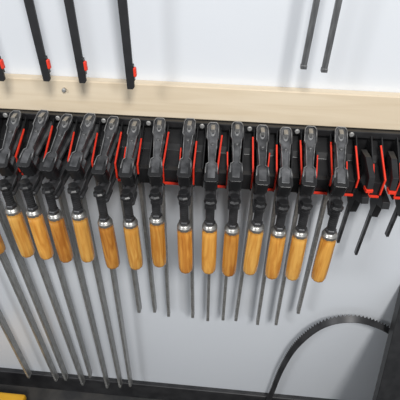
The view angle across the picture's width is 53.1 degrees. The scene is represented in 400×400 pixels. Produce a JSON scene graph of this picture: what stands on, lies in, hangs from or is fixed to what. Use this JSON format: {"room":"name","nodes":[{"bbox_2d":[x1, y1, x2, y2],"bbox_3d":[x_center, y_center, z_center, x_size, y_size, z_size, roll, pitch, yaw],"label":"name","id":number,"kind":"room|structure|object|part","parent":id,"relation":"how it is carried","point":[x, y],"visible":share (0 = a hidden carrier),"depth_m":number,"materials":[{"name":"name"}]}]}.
{"room":"woodworking shop","nodes":[
{"label":"woodworking shop","id":0,"kind":"room"},
{"bbox_2d":[0,384,157,399],"bbox_3d":[-0.086,1.767,0.534,4.400,0.080,3.080,4,39,3],"label":"floor","id":1,"kind":"structure","parent":0,"point":[31,393],"depth_m":1.65,"materials":[{"name":"black"}]},
{"bbox_2d":[0,392,26,399],"bbox_3d":[-0.788,0.846,1.497,0.224,0.120,0.204,4,39,3],"label":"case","id":2,"kind":"object","parent":1,"relation":"on","point":[3,396],"visible":1,"depth_m":1.52,"materials":[{"name":"yellow plastic"}]},
{"bbox_2d":[266,314,389,399],"bbox_3d":[0.526,0.605,1.362,0.544,0.673,0.019,4,39,3],"label":"saw blade","id":3,"kind":"object","parent":1,"relation":"on","point":[347,319],"visible":0.89,"depth_m":1.20,"materials":[{"name":"metal"}]},
{"bbox_2d":[372,288,399,399],"bbox_3d":[0.802,0.673,1.159,0.655,0.852,0.415,4,39,3],"label":"panel","id":4,"kind":"object","parent":1,"relation":"on","point":[387,387],"visible":1,"depth_m":1.14,"materials":[{"name":"black plastic"}]},
{"bbox_2d":[0,0,399,399],"bbox_3d":[0.067,-0.260,0.815,4.400,2.720,0.080,4,39,3],"label":"wall","id":5,"kind":"structure","parent":0,"point":[234,42],"depth_m":1.08,"materials":[{"name":"white paint"}]},
{"bbox_2d":[0,367,335,399],"bbox_3d":[0.045,0.784,1.598,4.400,0.112,0.018,4,39,3],"label":"baseboard","id":6,"kind":"structure","parent":5,"relation":"attached to","point":[8,376],"depth_m":1.60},
{"bbox_2d":[0,108,399,199],"bbox_3d":[-0.073,-0.105,0.831,1.260,0.106,0.114,4,39,3],"label":"rack","id":7,"kind":"object","parent":5,"relation":"attached to","point":[377,142],"visible":0.59,"depth_m":0.81,"materials":[{"name":"black plastic"}]},
{"bbox_2d":[0,310,31,377],"bbox_3d":[-0.651,0.273,1.143,0.032,1.122,0.167,4,39,3],"label":"clamp","id":8,"kind":"object","parent":7,"relation":"hanging from","point":[3,323],"visible":1,"depth_m":1.40,"materials":[{"name":"metal"}]},
{"bbox_2d":[0,251,58,381],"bbox_3d":[-0.552,0.282,1.139,0.032,1.126,0.167,4,39,3],"label":"clamp","id":9,"kind":"object","parent":7,"relation":"hanging from","point":[4,259],"visible":0.99,"depth_m":1.26,"materials":[{"name":"metal"}]},
{"bbox_2d":[0,198,67,380],"bbox_3d":[-0.505,0.279,1.131,0.032,1.113,0.167,4,39,3],"label":"clamp","id":10,"kind":"object","parent":7,"relation":"hanging from","point":[4,222],"visible":0.94,"depth_m":1.18,"materials":[{"name":"metal"}]},
{"bbox_2d":[0,189,84,384],"bbox_3d":[-0.451,0.293,1.136,0.032,1.137,0.167,5,39,5],"label":"clamp","id":11,"kind":"object","parent":7,"relation":"hanging from","point":[18,199],"visible":0.7,"depth_m":1.18,"materials":[{"name":"metal"}]},
{"bbox_3d":[-0.454,0.064,0.865,0.032,0.134,0.033,5,39,5],"label":"handle","id":12,"kind":"part","parent":11,"relation":"part of","materials":[{"name":"brown wood"}]},
{"bbox_2d":[0,110,91,377],"bbox_3d":[-0.391,0.272,1.113,0.032,1.069,0.167,1,39,0],"label":"clamp","id":13,"kind":"object","parent":7,"relation":"hanging from","point":[9,185],"visible":0.85,"depth_m":0.83,"materials":[{"name":"metal"}]},
{"bbox_3d":[-0.383,-0.073,0.844,0.025,0.053,0.150,1,39,-1],"label":"sliding arm","id":14,"kind":"part","parent":13,"relation":"part of","materials":[{"name":"metal"}]},
{"bbox_3d":[-0.387,0.070,0.863,0.032,0.134,0.033,1,39,-1],"label":"handle","id":15,"kind":"part","parent":13,"relation":"part of","materials":[{"name":"brown wood"}]},
{"bbox_2d":[16,110,109,387],"bbox_3d":[-0.339,0.301,1.129,0.033,1.145,0.167,5,39,5],"label":"clamp","id":16,"kind":"object","parent":7,"relation":"hanging from","point":[29,163],"visible":0.87,"depth_m":0.83,"materials":[{"name":"metal"}]},
{"bbox_3d":[-0.329,-0.073,0.836,0.025,0.053,0.150,6,39,4],"label":"sliding arm","id":17,"kind":"part","parent":16,"relation":"part of","materials":[{"name":"metal"}]},
{"bbox_3d":[-0.342,0.074,0.859,0.032,0.134,0.033,6,39,4],"label":"handle","id":18,"kind":"part","parent":16,"relation":"part of","materials":[{"name":"brown wood"}]},
{"bbox_2d":[39,114,122,387],"bbox_3d":[-0.292,0.301,1.123,0.032,1.124,0.167,7,39,7],"label":"clamp","id":19,"kind":"object","parent":7,"relation":"hanging from","point":[54,163],"visible":0.75,"depth_m":0.82,"materials":[{"name":"metal"}]},
{"bbox_3d":[-0.282,-0.065,0.837,0.025,0.053,0.150,7,39,7],"label":"sliding arm","id":20,"kind":"part","parent":19,"relation":"part of","materials":[{"name":"metal"}]},
{"bbox_3d":[-0.298,0.081,0.860,0.032,0.134,0.033,7,39,7],"label":"handle","id":21,"kind":"part","parent":19,"relation":"part of","materials":[{"name":"brown wood"}]},
{"bbox_2d":[65,113,132,386],"bbox_3d":[-0.245,0.296,1.114,0.039,1.114,0.167,5,39,5],"label":"clamp","id":22,"kind":"object","parent":7,"relation":"hanging from","point":[79,166],"visible":0.73,"depth_m":0.81,"materials":[{"name":"metal"}]},
{"bbox_3d":[-0.233,-0.066,0.830,0.025,0.053,0.150,6,39,5],"label":"sliding arm","id":23,"kind":"part","parent":22,"relation":"part of","materials":[{"name":"metal"}]},
{"bbox_3d":[-0.247,0.079,0.852,0.032,0.134,0.033,6,39,5],"label":"handle","id":24,"kind":"part","parent":22,"relation":"part of","materials":[{"name":"brown wood"}]},
{"bbox_2d":[91,116,141,312],"bbox_3d":[-0.187,0.118,0.964,0.032,0.637,0.167,6,39,6],"label":"clamp","id":25,"kind":"object","parent":7,"relation":"hanging from","point":[103,169],"visible":0.66,"depth_m":0.81,"materials":[{"name":"metal"}]},
{"bbox_3d":[-0.184,-0.059,0.831,0.025,0.053,0.150,5,39,6],"label":"sliding arm","id":26,"kind":"part","parent":25,"relation":"part of","materials":[{"name":"metal"}]},
{"bbox_3d":[-0.195,0.095,0.860,0.032,0.134,0.033,5,39,6],"label":"handle","id":27,"kind":"part","parent":25,"relation":"part of","materials":[{"name":"brown wood"}]},
{"bbox_2d":[118,118,156,312],"bbox_3d":[-0.138,0.120,0.959,0.032,0.626,0.167,3,39,3],"label":"clamp","id":28,"kind":"object","parent":7,"relation":"hanging from","point":[128,175],"visible":0.92,"depth_m":0.81,"materials":[{"name":"metal"}]},
{"bbox_3d":[-0.136,-0.054,0.830,0.025,0.053,0.150,3,39,3],"label":"sliding arm","id":29,"kind":"part","parent":28,"relation":"part of","materials":[{"name":"metal"}]},
{"bbox_3d":[-0.142,0.096,0.854,0.032,0.134,0.033,3,39,3],"label":"handle","id":30,"kind":"part","parent":28,"relation":"part of","materials":[{"name":"brown wood"}]},
{"bbox_2d":[148,118,169,316],"bbox_3d":[-0.088,0.127,0.960,0.032,0.646,0.167,1,39,0],"label":"clamp","id":31,"kind":"object","parent":7,"relation":"hanging from","point":[157,220],"visible":0.96,"depth_m":0.80,"materials":[{"name":"metal"}]},
{"bbox_3d":[-0.084,-0.054,0.824,0.025,0.053,0.150,2,39,0],"label":"sliding arm","id":32,"kind":"part","parent":31,"relation":"part of","materials":[{"name":"metal"}]},
{"bbox_3d":[-0.088,0.088,0.842,0.032,0.134,0.033,2,39,0],"label":"handle","id":33,"kind":"part","parent":31,"relation":"part of","materials":[{"name":"brown wood"}]},
{"bbox_2d":[177,118,195,317],"bbox_3d":[-0.026,0.128,0.954,0.032,0.645,0.167,4,39,3],"label":"clamp","id":34,"kind":"object","parent":7,"relation":"hanging from","point":[185,226],"visible":1,"depth_m":0.80,"materials":[{"name":"metal"}]},
{"bbox_3d":[-0.031,0.103,0.847,0.032,0.134,0.033,3,39,4],"label":"handle","id":35,"kind":"part","parent":34,"relation":"part of","materials":[{"name":"brown wood"}]},
{"bbox_3d":[-0.024,-0.052,0.818,0.025,0.053,0.150,3,39,4],"label":"sliding arm","id":36,"kind":"part","parent":34,"relation":"part of","materials":[{"name":"metal"}]},
{"bbox_3d":[-0.069,-0.130,0.862,1.260,0.106,0.034,4,39,3],"label":"plate","id":37,"kind":"part","parent":7,"relation":"part of","materials":[{"name":"black plastic"}]},
{"bbox_2d":[201,122,218,320],"bbox_3d":[0.021,0.137,0.955,0.032,0.648,0.167,2,39,2],"label":"clamp","id":38,"kind":"object","parent":7,"relation":"hanging from","point":[209,227],"visible":1,"depth_m":0.79,"materials":[{"name":"metal"}]},
{"bbox_3d":[0.019,0.103,0.841,0.032,0.134,0.033,2,39,2],"label":"handle","id":39,"kind":"part","parent":38,"relation":"part of","materials":[{"name":"brown wood"}]},
{"bbox_3d":[0.024,-0.044,0.819,0.025,0.053,0.150,2,39,2],"label":"sliding arm","id":40,"kind":"part","parent":38,"relation":"part of","materials":[{"name":"metal"}]},
{"bbox_2d":[221,121,243,320],"bbox_3d":[0.067,0.135,0.948,0.032,0.642,0.167,3,39,3],"label":"clamp","id":41,"kind":"object","parent":7,"relation":"hanging from","point":[232,229],"visible":1,"depth_m":0.79,"materials":[{"name":"metal"}]},
{"bbox_3d":[0.064,0.108,0.840,0.032,0.134,0.033,3,39,3],"label":"handle","id":42,"kind":"part","parent":41,"relation":"part of","materials":[{"name":"brown wood"}]},
{"bbox_3d":[0.070,-0.044,0.814,0.025,0.053,0.150,3,39,3],"label":"sliding arm","id":43,"kind":"part","parent":41,"relation":"part of","materials":[{"name":"metal"}]},
{"bbox_2d":[234,124,269,320],"bbox_3d":[0.113,0.139,0.946,0.033,0.636,0.167,3,39,2],"label":"clamp","id":44,"kind":"object","parent":7,"relation":"hanging from","point":[254,230],"visible":0.99,"depth_m":0.79,"materials":[{"name":"metal"}]},
{"bbox_3d":[0.110,0.103,0.831,0.032,0.134,0.033,4,39,2],"label":"handle","id":45,"kind":"part","parent":44,"relation":"part of","materials":[{"name":"brown wood"}]},
{"bbox_3d":[0.118,-0.038,0.814,0.025,0.053,0.150,4,39,2],"label":"sliding arm","id":46,"kind":"part","parent":44,"relation":"part of","materials":[{"name":"metal"}]},
{"bbox_2d":[256,127,292,324],"bbox_3d":[0.163,0.147,0.947,0.033,0.644,0.167,5,39,5],"label":"clamp","id":47,"kind":"object","parent":7,"relation":"hanging from","point":[274,250],"visible":0.98,"depth_m":0.79,"materials":[{"name":"metal"}]},
{"bbox_3d":[0.157,0.113,0.834,0.032,0.134,0.033,4,39,5],"label":"handle","id":48,"kind":"part","parent":47,"relation":"part of","materials":[{"name":"brown wood"}]},
{"bbox_3d":[0.165,-0.034,0.812,0.025,0.053,0.150,4,39,5],"label":"sliding arm","id":49,"kind":"part","parent":47,"relation":"part of","materials":[{"name":"metal"}]},
{"bbox_2d":[275,126,316,324],"bbox_3d":[0.208,0.144,0.941,0.035,0.642,0.167,6,39,6],"label":"clamp","id":50,"kind":"object","parent":7,"relation":"hanging from","point":[298,237],"visible":0.96,"depth_m":0.78,"materials":[{"name":"metal"}]},
{"bbox_3d":[0.200,0.115,0.832,0.032,0.134,0.033,6,39,8],"label":"handle","id":51,"kind":"part","parent":50,"relation":"part of","materials":[{"name":"brown wood"}]},
{"bbox_3d":[0.211,-0.035,0.807,0.025,0.053,0.150,6,39,8],"label":"sliding arm","id":52,"kind":"part","parent":50,"relation":"part of","materials":[{"name":"metal"}]},
{"bbox_2d":[297,126,348,313],"bbox_3d":[0.264,0.123,0.917,0.034,0.581,0.167,6,39,6],"label":"clamp","id":53,"kind":"object","parent":7,"relation":"hanging from","point":[340,182],"visible":0.9,"depth_m":0.78,"materials":[{"name":"metal"}]},
{"bbox_3d":[0.255,0.118,0.828,0.032,0.134,0.033,6,39,8],"label":"handle","id":54,"kind":"part","parent":53,"relation":"part of","materials":[{"name":"brown wood"}]},
{"bbox_3d":[0.268,-0.033,0.802,0.025,0.053,0.150,6,39,8],"label":"sliding arm","id":55,"kind":"part","parent":53,"relation":"part of","materials":[{"name":"metal"}]},
{"bbox_2d":[336,149,374,242],"bbox_3d":[0.321,0.017,0.835,0.014,0.241,0.074,0,39,-1],"label":"clamp","id":56,"kind":"object","parent":7,"relation":"hanging from","point":[360,195],"visible":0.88,"depth_m":0.79,"materials":[{"name":"black metal"}]},
{"bbox_2d":[354,151,398,254],"bbox_3d":[0.368,0.034,0.843,0.014,0.276,0.074,5,39,5],"label":"clamp","id":57,"kind":"object","parent":7,"relation":"hanging from","point":[383,202],"visible":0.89,"depth_m":0.79,"materials":[{"name":"black metal"}]},
{"bbox_2d":[385,199,399,236],"bbox_3d":[0.423,0.012,0.820,0.014,0.211,0.074,1,39,0],"label":"clamp","id":58,"kind":"object","parent":7,"relation":"hanging from","point":[396,213],"visible":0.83,"depth_m":0.87,"materials":[{"name":"black metal"}]},
{"bbox_2d":[0,73,399,129],"bbox_3d":[0.062,-0.193,0.800,2.200,0.070,0.028,4,39,3],"label":"board","id":59,"kind":"object","parent":5,"relation":"attached to","point":[205,101],"visible":1,"depth_m":0.80,"materials":[{"name":"brown wood"}]},
{"bbox_3d":[0.016,-0.593,0.435,1.300,0.045,0.100,4,39,3],"label":"rail","id":60,"kind":"object","parent":5,"relation":"attached to","visible":0},
{"bbox_2d":[0,56,5,80],"bbox_3d":[-0.361,-0.403,0.593,0.022,0.470,0.010,4,39,3],"label":"clamp","id":61,"kind":"object","parent":60,"relation":"hanging from","point":[2,65],"visible":1,"depth_m":0.73,"materials":[{"name":"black plastic"}]},
{"bbox_2d":[24,0,50,81],"bbox_3d":[-0.275,-0.399,0.586,0.022,0.466,0.010,4,39,3],"label":"clamp","id":62,"kind":"object","parent":60,"relation":"hanging from","point":[44,62],"visible":1,"depth_m":0.69,"materials":[{"name":"black plastic"}]},
{"bbox_2d":[64,0,87,82],"bbox_3d":[-0.208,-0.394,0.582,0.022,0.466,0.010,4,39,3],"label":"clamp","id":63,"kind":"object","parent":60,"relation":"hanging from","point":[81,64],"visible":1,"depth_m":0.68,"materials":[{"name":"black plastic"}]},
{"bbox_2d":[117,0,136,88],"bbox_3d":[-0.120,-0.386,0.579,0.022,0.473,0.010,4,39,3],"label":"clamp","id":64,"kind":"object","parent":60,"relation":"hanging from","point":[130,70],"visible":1,"depth_m":0.68,"materials":[{"name":"black plastic"}]},
{"bbox_2d":[300,0,319,69],"bbox_3d":[0.182,-0.386,0.545,0.011,0.421,0.010,5,39,3],"label":"bar","id":65,"kind":"object","parent":60,"relation":"hanging from","point":[315,6],"visible":1,"depth_m":0.64,"materials":[{"name":"grey metal"}]},
{"bbox_2d":[320,0,342,72],"bbox_3d":[0.213,-0.382,0.544,0.011,0.425,0.010,4,39,3],"label":"bar","id":66,"kind":"object","parent":60,"relation":"hanging from","point":[337,6],"visible":1,"depth_m":0.64,"materials":[{"name":"grey metal"}]}
]}

